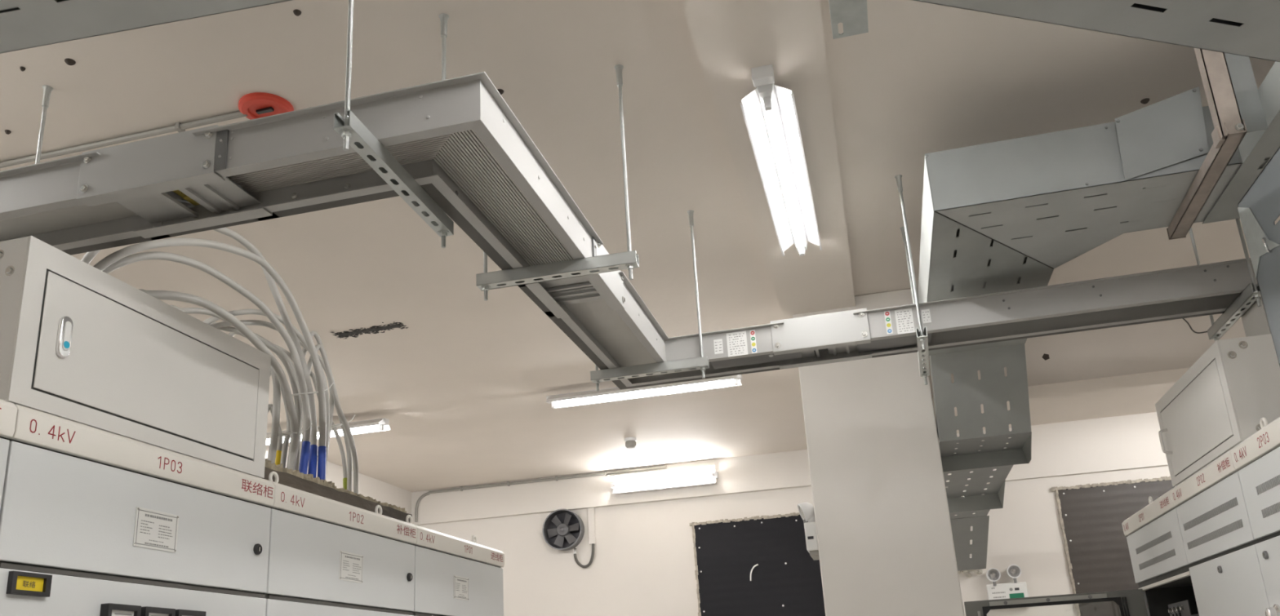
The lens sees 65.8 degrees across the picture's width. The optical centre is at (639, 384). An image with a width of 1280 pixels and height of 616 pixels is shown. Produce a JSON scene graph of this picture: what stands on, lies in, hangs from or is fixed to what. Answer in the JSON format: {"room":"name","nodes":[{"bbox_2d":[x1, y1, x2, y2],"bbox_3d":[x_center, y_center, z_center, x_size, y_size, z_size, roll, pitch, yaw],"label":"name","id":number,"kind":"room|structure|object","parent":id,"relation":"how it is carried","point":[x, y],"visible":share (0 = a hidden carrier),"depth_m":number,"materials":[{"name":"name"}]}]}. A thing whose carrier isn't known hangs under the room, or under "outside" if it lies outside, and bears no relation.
{"room":"electrical switchgear room","nodes":[
{"label":"electrical switchgear room","id":0,"kind":"room"},
{"bbox_2d":[0,0,290,53],"bbox_3d":[-1.559,-0.894,2.123,2.655,0.124,0.450,-6,-17,9],"label":"cable tray","id":1,"kind":"object","parent":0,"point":[29,24],"visible":1,"depth_m":2.21,"materials":[{"name":"metal"}]},
{"bbox_2d":[265,445,411,514],"bbox_3d":[-3.777,1.046,3.853,0.150,3.780,12.300,-7,-17,13],"label":"wall","id":2,"kind":"structure","parent":0,"point":[377,490],"depth_m":9.25,"materials":[{"name":"paint"}]},
{"bbox_2d":[0,0,1279,492],"bbox_3d":[0.481,-1.195,3.390,8.850,0.250,12.300,-7,-17,13],"label":"ceiling","id":3,"kind":"structure","parent":0,"point":[462,391],"depth_m":4.06,"materials":[{"name":"paint"}]},
{"bbox_2d":[4,129,11,134],"bbox_3d":[-2.210,-0.880,3.455,0.020,0.010,0.020,-7,-17,13],"label":"anchor hole","id":4,"kind":"object","parent":3,"relation":"attached to","point":[7,131],"visible":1,"depth_m":3.45,"materials":[{"name":"brown"}]},
{"bbox_2d":[19,66,25,71],"bbox_3d":[-1.953,-0.996,3.127,0.016,0.010,0.016,-7,-17,13],"label":"anchor hole","id":5,"kind":"object","parent":3,"relation":"attached to","point":[22,68],"visible":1,"depth_m":3.12,"materials":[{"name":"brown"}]},
{"bbox_2d":[35,84,53,164],"bbox_3d":[-1.974,-0.668,2.900,0.041,0.767,0.525,-7,-17,13],"label":"hanger","id":6,"kind":"object","parent":3,"relation":"hanging from","point":[47,90],"visible":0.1,"depth_m":3.20,"materials":[{"name":"metal"}]},
{"bbox_2d":[0,151,171,255],"bbox_3d":[-1.882,-0.449,2.817,1.040,0.115,0.300,-7,-17,13],"label":"busway section","id":7,"kind":"object","parent":6,"relation":"on","point":[38,201],"visible":0.66,"depth_m":2.79,"materials":[{"name":"grey metal"}]},
{"bbox_2d":[75,124,279,239],"bbox_3d":[-1.223,-0.536,2.673,0.441,0.137,0.294,-7,-17,13],"label":"joint","id":8,"kind":"object","parent":7,"relation":"attached to","point":[171,180],"visible":0.92,"depth_m":2.57,"materials":[{"name":"white metal"}]},
{"bbox_2d":[64,57,75,65],"bbox_3d":[-1.792,-1.011,3.108,0.032,0.010,0.032,-7,-17,13],"label":"anchor hole","id":9,"kind":"object","parent":3,"relation":"attached to","point":[68,61],"visible":1,"depth_m":3.10,"materials":[{"name":"brown"}]},
{"bbox_2d":[0,111,247,168],"bbox_3d":[-2.013,-0.850,3.564,1.360,0.026,0.034,-7,-17,13],"label":"conduit","id":10,"kind":"object","parent":3,"relation":"attached to","point":[178,126],"visible":0.95,"depth_m":3.51,"materials":[{"name":"grey metal"}]},
{"bbox_2d":[238,92,293,119],"bbox_3d":[-1.287,-0.944,3.404,0.180,0.022,0.180,-7,-17,13],"label":"base","id":11,"kind":"object","parent":3,"relation":"attached to","point":[255,104],"visible":0.66,"depth_m":3.37,"materials":[{"name":"red plastic"}]},
{"bbox_2d":[293,8,301,15],"bbox_3d":[-1.022,-1.106,2.947,0.024,0.010,0.024,-7,-17,13],"label":"anchor hole","id":12,"kind":"object","parent":3,"relation":"attached to","point":[297,12],"visible":1,"depth_m":2.94,"materials":[{"name":"brown"}]},
{"bbox_2d":[266,417,391,445],"bbox_3d":[-2.356,0.359,7.279,1.080,0.083,0.178,-7,-17,13],"label":"batten","id":13,"kind":"object","parent":3,"relation":"attached to","point":[378,424],"visible":0.38,"depth_m":7.18,"materials":[{"name":"white plastic"}]},
{"bbox_2d":[329,321,408,338],"bbox_3d":[-1.511,-0.300,5.497,0.449,0.003,0.144,-8,-18,16],"label":"soot streak","id":14,"kind":"object","parent":3,"relation":"attached to","point":[346,334],"visible":1,"depth_m":5.50},
{"bbox_2d":[333,0,453,248],"bbox_3d":[-0.635,-0.828,2.635,0.041,0.767,0.600,-7,-17,11],"label":"hanger","id":15,"kind":"object","parent":3,"relation":"hanging from","point":[354,134],"visible":0.99,"depth_m":2.45,"materials":[{"name":"metal"}]},
{"bbox_2d":[191,71,603,287],"bbox_3d":[-0.629,-0.501,2.886,0.800,0.115,1.013,-7,-17,13],"label":"busway section","id":16,"kind":"object","parent":15,"relation":"on","point":[458,138],"visible":0.88,"depth_m":2.62,"materials":[{"name":"grey metal"}]},
{"bbox_2d":[517,236,625,318],"bbox_3d":[-0.238,-0.368,3.411,0.294,0.137,0.373,-7,-17,13],"label":"joint","id":17,"kind":"object","parent":16,"relation":"attached to","point":[608,286],"visible":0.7,"depth_m":3.41,"materials":[{"name":"white metal"}]},
{"bbox_2d":[497,88,503,94],"bbox_3d":[-0.481,-1.001,3.392,0.028,0.010,0.028,-7,-17,13],"label":"anchor hole","id":18,"kind":"object","parent":3,"relation":"attached to","point":[500,91],"visible":0.55,"depth_m":3.38,"materials":[{"name":"brown"}]},
{"bbox_2d":[475,64,639,301],"bbox_3d":[-0.282,-0.664,3.237,0.528,0.767,0.041,-7,-17,12],"label":"hanger","id":19,"kind":"object","parent":3,"relation":"hanging from","point":[629,260],"visible":0.99,"depth_m":3.14,"materials":[{"name":"metal"}]},
{"bbox_2d":[624,437,636,448],"bbox_3d":[-0.078,0.502,8.348,0.100,0.086,0.100,-7,-17,13],"label":"smoke detector","id":20,"kind":"object","parent":3,"relation":"attached to","point":[630,442],"visible":1,"depth_m":8.31,"materials":[{"name":"white plastic"}]},
{"bbox_2d":[545,374,742,408],"bbox_3d":[0.018,0.047,6.715,1.360,0.083,0.178,-7,-17,13],"label":"batten","id":21,"kind":"object","parent":3,"relation":"attached to","point":[611,394],"visible":0.98,"depth_m":6.70,"materials":[{"name":"white plastic"}]},
{"bbox_2d":[590,209,709,391],"bbox_3d":[0.021,-0.364,4.275,0.506,0.767,0.041,-7,-17,12],"label":"hanger","id":22,"kind":"object","parent":3,"relation":"hanging from","point":[701,363],"visible":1,"depth_m":4.18,"materials":[{"name":"metal"}]},
{"bbox_2d":[543,271,802,390],"bbox_3d":[0.186,-0.219,3.962,0.840,0.115,1.050,-7,-17,13],"label":"busway section","id":23,"kind":"object","parent":22,"relation":"on","point":[629,336],"visible":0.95,"depth_m":4.14,"materials":[{"name":"grey metal"}]},
{"bbox_2d":[728,333,745,355],"bbox_3d":[0.409,-0.169,4.151,0.066,0.087,0.001,-7,-17,13],"label":"label","id":24,"kind":"object","parent":23,"relation":"on","point":[736,340],"depth_m":4.15,"materials":[{"name":"grey paper"}]},
{"bbox_2d":[769,308,871,369],"bbox_3d":[0.774,-0.185,4.204,0.396,0.137,0.294,-7,-17,13],"label":"joint","id":25,"kind":"object","parent":23,"relation":"attached to","point":[833,337],"visible":0.96,"depth_m":4.09,"materials":[{"name":"white metal"}]},
{"bbox_2d":[680,0,855,315],"bbox_3d":[-0.040,-1.568,1.541,0.396,0.060,8.400,-7,-17,13],"label":"ceiling beam","id":26,"kind":"structure","parent":3,"relation":"attached to","point":[731,37],"depth_m":3.49,"materials":[{"name":"paint"}]},
{"bbox_2d":[740,64,822,256],"bbox_3d":[0.571,-0.811,3.877,0.178,0.098,1.400,-7,-17,13],"label":"batten","id":27,"kind":"object","parent":26,"relation":"attached to","point":[769,111],"visible":1,"depth_m":3.72,"materials":[{"name":"white plastic"}]},
{"bbox_2d":[828,0,868,39],"bbox_3d":[0.569,-1.198,2.764,0.106,0.120,0.575,-7,-17,13],"label":"stub","id":28,"kind":"object","parent":3,"relation":"hanging from","point":[853,14],"visible":1,"depth_m":2.93,"materials":[{"name":"metal"}]},
{"bbox_2d":[894,174,929,385],"bbox_3d":[1.178,-0.434,4.268,0.041,0.767,0.572,-8,-18,15],"label":"hanger","id":29,"kind":"object","parent":3,"relation":"hanging from","point":[924,370],"visible":1,"depth_m":4.09,"materials":[{"name":"metal"}]},
{"bbox_2d":[853,257,1257,358],"bbox_3d":[1.774,-0.308,3.974,1.780,0.115,0.300,-7,-17,13],"label":"busway section","id":30,"kind":"object","parent":29,"relation":"on","point":[1208,289],"visible":0.98,"depth_m":3.95,"materials":[{"name":"grey metal"}]},
{"bbox_2d":[897,311,913,332],"bbox_3d":[1.074,-0.255,4.002,0.056,0.086,0.001,-7,-17,13],"label":"label","id":31,"kind":"object","parent":30,"relation":"attached to","point":[904,318],"depth_m":4.00,"materials":[{"name":"grey paper"}]},
{"bbox_2d":[1240,296,1271,337],"bbox_3d":[2.451,-0.199,3.755,0.280,0.296,0.280,-7,-17,13],"label":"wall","id":32,"kind":"object","parent":30,"relation":"attached to","point":[1255,321],"visible":0.15,"depth_m":3.77,"materials":[{"name":"white paint"}]},
{"bbox_2d":[928,313,1245,409],"bbox_3d":[3.626,-0.328,5.643,3.955,0.440,0.300,-7,-17,13],"label":"cross beam","id":33,"kind":"structure","parent":3,"relation":"attached to","point":[1157,353],"depth_m":5.69,"materials":[{"name":"paint"}]},
{"bbox_2d":[1042,354,1049,360],"bbox_3d":[2.364,-0.158,5.761,0.040,0.042,0.003,-7,-17,13],"label":"anchor hole","id":34,"kind":"object","parent":33,"relation":"attached to","point":[1045,357],"visible":1,"depth_m":5.76,"materials":[{"name":"brown"}]},
{"bbox_2d":[1182,318,1207,333],"bbox_3d":[3.168,-0.336,5.602,0.163,0.120,0.007,-7,-17,13],"label":"wire","id":35,"kind":"object","parent":33,"relation":"attached to","point":[1182,318],"visible":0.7,"depth_m":5.60,"materials":[{"name":"grey"}]},
{"bbox_2d":[1140,97,1149,103],"bbox_3d":[1.881,-1.052,3.680,0.032,0.010,0.032,-7,-17,13],"label":"anchor hole","id":36,"kind":"object","parent":3,"relation":"attached to","point":[1145,100],"visible":1,"depth_m":3.67,"materials":[{"name":"brown"}]},
{"bbox_2d":[1166,47,1268,239],"bbox_3d":[1.862,-0.889,3.320,0.149,0.530,0.779,-7,-17,13],"label":"bracket","id":37,"kind":"object","parent":3,"relation":"attached to","point":[1228,81],"visible":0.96,"depth_m":2.98,"materials":[{"name":"metal"}]},
{"bbox_2d":[917,86,1269,356],"bbox_3d":[2.210,-0.633,3.963,2.089,0.282,1.714,-7,-17,13],"label":"cable tray","id":38,"kind":"object","parent":37,"relation":"on","point":[998,216],"visible":0.83,"depth_m":3.39,"materials":[{"name":"metal"}]},
{"bbox_2d":[1202,61,1279,223],"bbox_3d":[1.959,-1.008,2.403,0.460,0.128,2.485,-7,-17,13],"label":"cable tray","id":39,"kind":"object","parent":37,"relation":"on","point":[1255,147],"visible":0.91,"depth_m":3.11,"materials":[{"name":"grey metal"}]},
{"bbox_2d":[914,0,1279,62],"bbox_3d":[1.219,-1.002,2.286,1.332,0.114,0.450,2,-18,-17],"label":"cable tray","id":40,"kind":"object","parent":39,"relation":"attached to","point":[1246,28],"visible":1,"depth_m":2.43,"materials":[{"name":"metal"}]},
{"bbox_2d":[1189,218,1262,341],"bbox_3d":[2.325,-0.586,3.991,0.041,0.767,0.550,-7,-17,13],"label":"hanger","id":41,"kind":"object","parent":3,"relation":"hanging from","point":[1249,295],"visible":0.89,"depth_m":3.83,"materials":[{"name":"metal"}]},
{"bbox_2d":[417,465,1170,615],"bbox_3d":[2.098,2.177,8.670,9.150,3.780,0.150,-7,-17,13],"label":"wall","id":42,"kind":"structure","parent":0,"point":[642,564],"depth_m":9.25,"materials":[{"name":"paint"}]},
{"bbox_2d":[414,465,666,522],"bbox_3d":[-1.000,1.074,9.649,2.603,0.306,0.034,-7,-17,13],"label":"conduit","id":43,"kind":"object","parent":42,"relation":"attached to","point":[606,473],"visible":1,"depth_m":9.69,"materials":[{"name":"grey"}]},
{"bbox_2d":[542,509,594,568],"bbox_3d":[-0.682,1.484,9.457,0.486,0.570,0.115,-7,-17,13],"label":"exhaust fan","id":44,"kind":"object","parent":42,"relation":"attached to","point":[563,530],"visible":1,"depth_m":9.49,"materials":[{"name":"grey metal"}]},
{"bbox_2d":[587,507,595,544],"bbox_3d":[-0.464,1.363,9.486,0.065,0.349,0.022,-7,-17,13],"label":"cable trunking","id":45,"kind":"object","parent":42,"relation":"attached to","point":[591,517],"visible":1,"depth_m":9.48,"materials":[{"name":"paint"}]},
{"bbox_2d":[411,449,811,525],"bbox_3d":[0.075,0.960,9.447,4.895,0.335,0.050,-7,-17,13],"label":"beam","id":46,"kind":"structure","parent":42,"relation":"attached to","point":[788,469],"depth_m":9.54,"materials":[{"name":"paint"}]},
{"bbox_2d":[610,465,718,494],"bbox_3d":[0.220,0.906,9.343,1.035,0.178,0.085,-7,-17,13],"label":"batten","id":47,"kind":"object","parent":42,"relation":"attached to","point":[701,475],"visible":1,"depth_m":9.34,"materials":[{"name":"white plastic"}]},
{"bbox_2d":[688,512,825,615],"bbox_3d":[1.200,2.642,8.668,1.347,2.992,0.038,-7,-17,13],"label":"sheet","id":48,"kind":"object","parent":42,"relation":"attached to","point":[763,566],"visible":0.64,"depth_m":8.99,"materials":[{"name":"black"}]},
{"bbox_2d":[958,569,982,577],"bbox_3d":[2.755,1.599,8.556,0.402,0.166,0.054,-7,-17,13],"label":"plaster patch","id":49,"kind":"object","parent":42,"relation":"attached to","point":[975,571],"visible":0.28,"depth_m":8.53,"materials":[{"name":"beige paint"}]},
{"bbox_2d":[986,564,1028,600],"bbox_3d":[3.116,1.724,8.404,0.320,0.356,0.094,-7,-17,13],"label":"emergency light","id":50,"kind":"object","parent":42,"relation":"attached to","point":[1013,590],"visible":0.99,"depth_m":8.39,"materials":[{"name":"white plastic"}]},
{"bbox_2d":[991,588,1005,598],"bbox_3d":[3.044,1.772,8.389,0.104,0.087,0.001,-7,-17,13],"label":"print","id":51,"kind":"object","parent":50,"relation":"attached to","point":[996,593],"depth_m":8.39,"materials":[{"name":"grey"}]},
{"bbox_2d":[937,412,1168,487],"bbox_3d":[4.365,0.478,8.474,3.955,0.465,0.030,-7,-17,13],"label":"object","id":52,"kind":"structure","parent":42,"relation":"attached to","point":[1131,442],"depth_m":8.56,"materials":[{"name":"paint"}]},
{"bbox_2d":[1051,475,1174,594],"bbox_3d":[4.284,2.246,7.977,1.317,2.999,0.035,-7,-17,13],"label":"sheet","id":53,"kind":"object","parent":42,"relation":"attached to","point":[1091,517],"visible":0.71,"depth_m":8.36,"materials":[{"name":"grey metal"}]},
{"bbox_3d":[0.689,2.352,2.303,8.850,0.120,12.300,-7,-17,13],"label":"floor","id":54,"kind":"structure","parent":0,"visible":0},
{"bbox_2d":[0,399,17,510],"bbox_3d":[-1.768,1.017,1.448,0.809,2.204,0.922,-7,-17,13],"label":"tall cabinet","id":55,"kind":"object","parent":54,"relation":"on","point":[8,411],"visible":1,"depth_m":2.07,"materials":[{"name":"grey metal"}]},
{"bbox_2d":[0,404,275,615],"bbox_3d":[-1.535,1.268,2.311,0.823,2.204,0.930,-7,-17,13],"label":"tall cabinet","id":56,"kind":"object","parent":54,"relation":"on","point":[94,522],"visible":0.99,"depth_m":2.36,"materials":[{"name":"grey metal"}]},
{"bbox_2d":[0,235,271,478],"bbox_3d":[-1.503,0.007,2.630,0.575,0.384,0.912,-7,-17,13],"label":"box","id":57,"kind":"object","parent":56,"relation":"on","point":[80,344],"visible":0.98,"depth_m":2.44,"materials":[{"name":"grey metal"}]},
{"bbox_2d":[263,471,417,615],"bbox_3d":[-1.313,1.501,3.192,0.810,2.248,0.939,-7,-17,13],"label":"tall cabinet","id":58,"kind":"object","parent":54,"relation":"on","point":[327,557],"visible":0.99,"depth_m":3.26,"materials":[{"name":"grey metal"}]},
{"bbox_2d":[262,458,412,523],"bbox_3d":[-1.297,0.430,3.565,0.474,0.108,1.120,-7,-17,13],"label":"board","id":59,"kind":"object","parent":58,"relation":"on","point":[295,479],"visible":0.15,"depth_m":3.45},
{"bbox_2d":[80,227,317,478],"bbox_3d":[-1.454,-0.146,3.307,0.119,0.889,0.924,-15,-21,34],"label":"power cable","id":60,"kind":"object","parent":59,"relation":"on","point":[88,257],"visible":0.42,"depth_m":3.61,"materials":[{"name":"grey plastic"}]},
{"bbox_2d":[102,251,311,474],"bbox_3d":[-1.398,-0.066,3.179,0.077,0.665,0.948,-11,-19,24],"label":"power cable","id":61,"kind":"object","parent":59,"relation":"on","point":[131,259],"visible":0.7,"depth_m":3.45,"materials":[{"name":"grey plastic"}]},
{"bbox_2d":[93,237,326,479],"bbox_3d":[-1.363,-0.121,3.171,0.067,0.773,1.057,-10,-18,21],"label":"power cable","id":62,"kind":"object","parent":59,"relation":"on","point":[118,255],"visible":0.78,"depth_m":3.49,"materials":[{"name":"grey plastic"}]},
{"bbox_2d":[292,382,333,395],"bbox_3d":[-1.203,0.020,3.594,0.068,0.094,0.192,-9,-18,18],"label":"cable tie","id":63,"kind":"object","parent":62,"relation":"attached to","point":[332,383],"visible":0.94,"depth_m":3.56,"materials":[{"name":"white plastic"}]},
{"bbox_2d":[138,288,298,471],"bbox_3d":[-1.351,-0.003,3.154,0.053,0.514,0.803,-9,-18,19],"label":"power cable","id":64,"kind":"object","parent":59,"relation":"on","point":[228,317],"visible":0.67,"depth_m":3.36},
{"bbox_2d":[278,423,311,435],"bbox_3d":[-1.229,0.160,3.484,0.067,0.068,0.141,-10,-18,20],"label":"cable tie","id":65,"kind":"object","parent":64,"relation":"attached to","point":[284,433],"visible":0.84,"depth_m":3.48,"materials":[{"name":"white plastic"}]},
{"bbox_2d":[170,305,301,467],"bbox_3d":[-1.400,0.040,3.361,0.074,0.557,0.637,-13,-20,30],"label":"power cable","id":66,"kind":"object","parent":59,"relation":"on","point":[187,310],"visible":0.51,"depth_m":3.60,"materials":[{"name":"grey rubber"}]},
{"bbox_2d":[205,318,302,470],"bbox_3d":[-1.457,0.089,3.644,0.427,0.636,0.159,7,-20,-29],"label":"power cable","id":67,"kind":"object","parent":59,"relation":"on","point":[229,329],"visible":0.24,"depth_m":3.74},
{"bbox_2d":[228,332,303,467],"bbox_3d":[-1.455,0.121,3.809,0.335,0.671,0.169,1,-17,-13],"label":"power cable","id":68,"kind":"object","parent":59,"relation":"on","point":[231,334],"visible":0.19,"depth_m":3.84,"materials":[{"name":"grey rubber"}]},
{"bbox_2d":[203,309,329,470],"bbox_3d":[-1.364,0.037,3.539,0.097,0.665,0.639,-14,-20,32],"label":"power cable","id":69,"kind":"object","parent":59,"relation":"on","point":[211,320],"visible":0.45,"depth_m":3.73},
{"bbox_2d":[209,320,334,478],"bbox_3d":[-1.358,0.071,3.637,0.154,0.655,0.652,-14,-20,30],"label":"power cable","id":70,"kind":"object","parent":59,"relation":"on","point":[246,322],"visible":0.3,"depth_m":3.75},
{"bbox_2d":[267,365,280,463],"bbox_3d":[-1.288,0.100,3.434,0.138,0.476,0.092,-11,-19,25],"label":"power cable","id":71,"kind":"object","parent":59,"relation":"on","point":[276,384],"visible":0.55,"depth_m":3.43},
{"bbox_2d":[267,404,282,465],"bbox_3d":[-1.341,0.224,3.593,0.123,0.336,0.082,-7,-17,13],"label":"power cable","id":72,"kind":"object","parent":59,"relation":"on","point":[279,447],"visible":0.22,"depth_m":3.58,"materials":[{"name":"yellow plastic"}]},
{"bbox_2d":[270,371,290,468],"bbox_3d":[-1.330,0.157,3.569,0.130,0.448,0.101,-1,-17,-8],"label":"power cable","id":73,"kind":"object","parent":59,"relation":"on","point":[286,439],"visible":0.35,"depth_m":3.56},
{"bbox_2d":[302,330,352,491],"bbox_3d":[-1.251,0.127,3.922,0.236,0.702,0.055,8,-20,-33],"label":"power cable","id":74,"kind":"object","parent":59,"relation":"on","point":[349,471],"visible":0.47,"depth_m":3.95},
{"bbox_2d":[309,371,346,489],"bbox_3d":[-1.282,0.221,4.008,0.218,0.578,0.085,0,-17,-10],"label":"power cable","id":75,"kind":"object","parent":59,"relation":"on","point":[312,375],"visible":0.45,"depth_m":4.04,"materials":[{"name":"grey plastic"}]},
{"bbox_2d":[306,344,358,494],"bbox_3d":[-1.207,0.149,3.860,0.252,0.620,0.044,13,-23,-42],"label":"power cable","id":76,"kind":"object","parent":59,"relation":"on","point":[317,347],"visible":0.77,"depth_m":3.90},
{"bbox_2d":[331,414,355,427],"bbox_3d":[-1.199,0.152,3.900,0.068,0.089,0.154,-9,-18,19],"label":"cable tie","id":77,"kind":"object","parent":76,"relation":"attached to","point":[340,424],"visible":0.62,"depth_m":3.92,"materials":[{"name":"white"}]},
{"bbox_2d":[405,515,504,615],"bbox_3d":[-1.088,1.752,4.054,0.809,2.248,0.923,-7,-17,13],"label":"tall cabinet","id":78,"kind":"object","parent":54,"relation":"on","point":[454,576],"visible":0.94,"depth_m":4.15,"materials":[{"name":"grey metal"}]},
{"bbox_2d":[792,288,964,615],"bbox_3d":[1.378,1.327,5.331,0.670,3.530,0.920,-7,-17,13],"label":"column","id":79,"kind":"structure","parent":54,"relation":"on","point":[885,540],"depth_m":5.11,"materials":[{"name":"paint"}]},
{"bbox_2d":[797,502,819,560],"bbox_3d":[0.914,0.792,5.316,0.093,0.284,0.305,-7,-17,13],"label":"emergency light","id":80,"kind":"object","parent":79,"relation":"attached to","point":[806,510],"visible":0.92,"depth_m":5.18,"materials":[{"name":"white plastic"}]},
{"bbox_2d":[928,343,1031,571],"bbox_3d":[2.208,0.687,6.721,0.481,0.777,4.114,-7,-17,13],"label":"cable tray","id":81,"kind":"object","parent":79,"relation":"attached to","point":[993,390],"visible":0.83,"depth_m":5.05,"materials":[{"name":"metal"}]},
{"bbox_2d":[1121,488,1199,615],"bbox_3d":[2.729,1.534,4.074,0.809,2.248,0.937,-7,-17,13],"label":"tall cabinet","id":82,"kind":"object","parent":54,"relation":"on","point":[1157,554],"visible":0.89,"depth_m":4.47,"materials":[{"name":"grey metal"}]},
{"bbox_2d":[964,589,1147,615],"bbox_3d":[2.036,1.843,4.524,0.812,1.719,0.034,-7,-17,13],"label":"glazed door","id":83,"kind":"structure","parent":82,"relation":"attached to","point":[1126,602],"depth_m":4.75,"materials":[{"name":"grey metal"}]},
{"bbox_2d":[1135,531,1172,555],"bbox_3d":[2.293,0.715,4.424,0.001,0.026,0.650,-7,-17,13],"label":"vent","id":84,"kind":"object","parent":82,"relation":"attached to","point":[1160,540],"depth_m":4.39,"materials":[{"name":"grey metal"}]},
{"bbox_2d":[1138,549,1175,570],"bbox_3d":[2.297,0.786,4.402,0.001,0.026,0.650,-7,-17,13],"label":"vent","id":85,"kind":"object","parent":82,"relation":"attached to","point":[1162,557],"depth_m":4.38,"materials":[{"name":"grey metal"}]},
{"bbox_2d":[1169,448,1270,615],"bbox_3d":[2.518,1.323,3.264,0.811,2.202,0.784,-7,-17,13],"label":"tall cabinet","id":86,"kind":"object","parent":54,"relation":"on","point":[1220,544],"visible":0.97,"depth_m":3.53,"materials":[{"name":"grey metal"}]},
{"bbox_2d":[1182,497,1238,531],"bbox_3d":[2.084,0.483,3.626,0.001,0.026,0.663,-7,-17,13],"label":"vent","id":87,"kind":"object","parent":86,"relation":"attached to","point":[1224,508],"depth_m":3.59,"materials":[{"name":"grey metal"}]},
{"bbox_2d":[1186,519,1243,550],"bbox_3d":[2.088,0.553,3.605,0.001,0.026,0.663,-7,-17,13],"label":"vent","id":88,"kind":"object","parent":86,"relation":"attached to","point":[1226,530],"depth_m":3.57,"materials":[{"name":"grey metal"}]},
{"bbox_2d":[1155,333,1279,487],"bbox_3d":[2.274,0.105,3.614,0.536,0.348,0.867,-7,-17,13],"label":"box","id":89,"kind":"object","parent":86,"relation":"on","point":[1221,401],"visible":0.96,"depth_m":3.37,"materials":[{"name":"grey metal"}]},
{"bbox_2d":[1230,417,1279,615],"bbox_3d":[2.313,1.088,2.540,0.835,2.248,0.785,-7,-17,13],"label":"tall cabinet","id":90,"kind":"object","parent":54,"relation":"on","point":[1257,457],"visible":1,"depth_m":3.09,"materials":[{"name":"grey metal"}]},
{"bbox_2d":[1237,146,1279,366],"bbox_3d":[1.591,-0.503,2.026,0.078,0.588,1.750,-7,-17,13],"label":"tray","id":91,"kind":"object","parent":90,"relation":"on","point":[1259,209],"visible":1,"depth_m":2.77,"materials":[{"name":"metal"}]},
{"bbox_2d":[1255,475,1279,495],"bbox_3d":[1.890,0.267,2.885,0.001,0.026,0.535,-7,-17,13],"label":"vent","id":92,"kind":"object","parent":90,"relation":"attached to","point":[1268,485],"depth_m":3.04,"materials":[{"name":"grey metal"}]},
{"bbox_2d":[1261,502,1279,518],"bbox_3d":[1.894,0.338,2.864,0.001,0.026,0.535,-7,-17,13],"label":"vent","id":93,"kind":"object","parent":90,"relation":"attached to","point":[1268,509],"depth_m":3.04,"materials":[{"name":"grey metal"}]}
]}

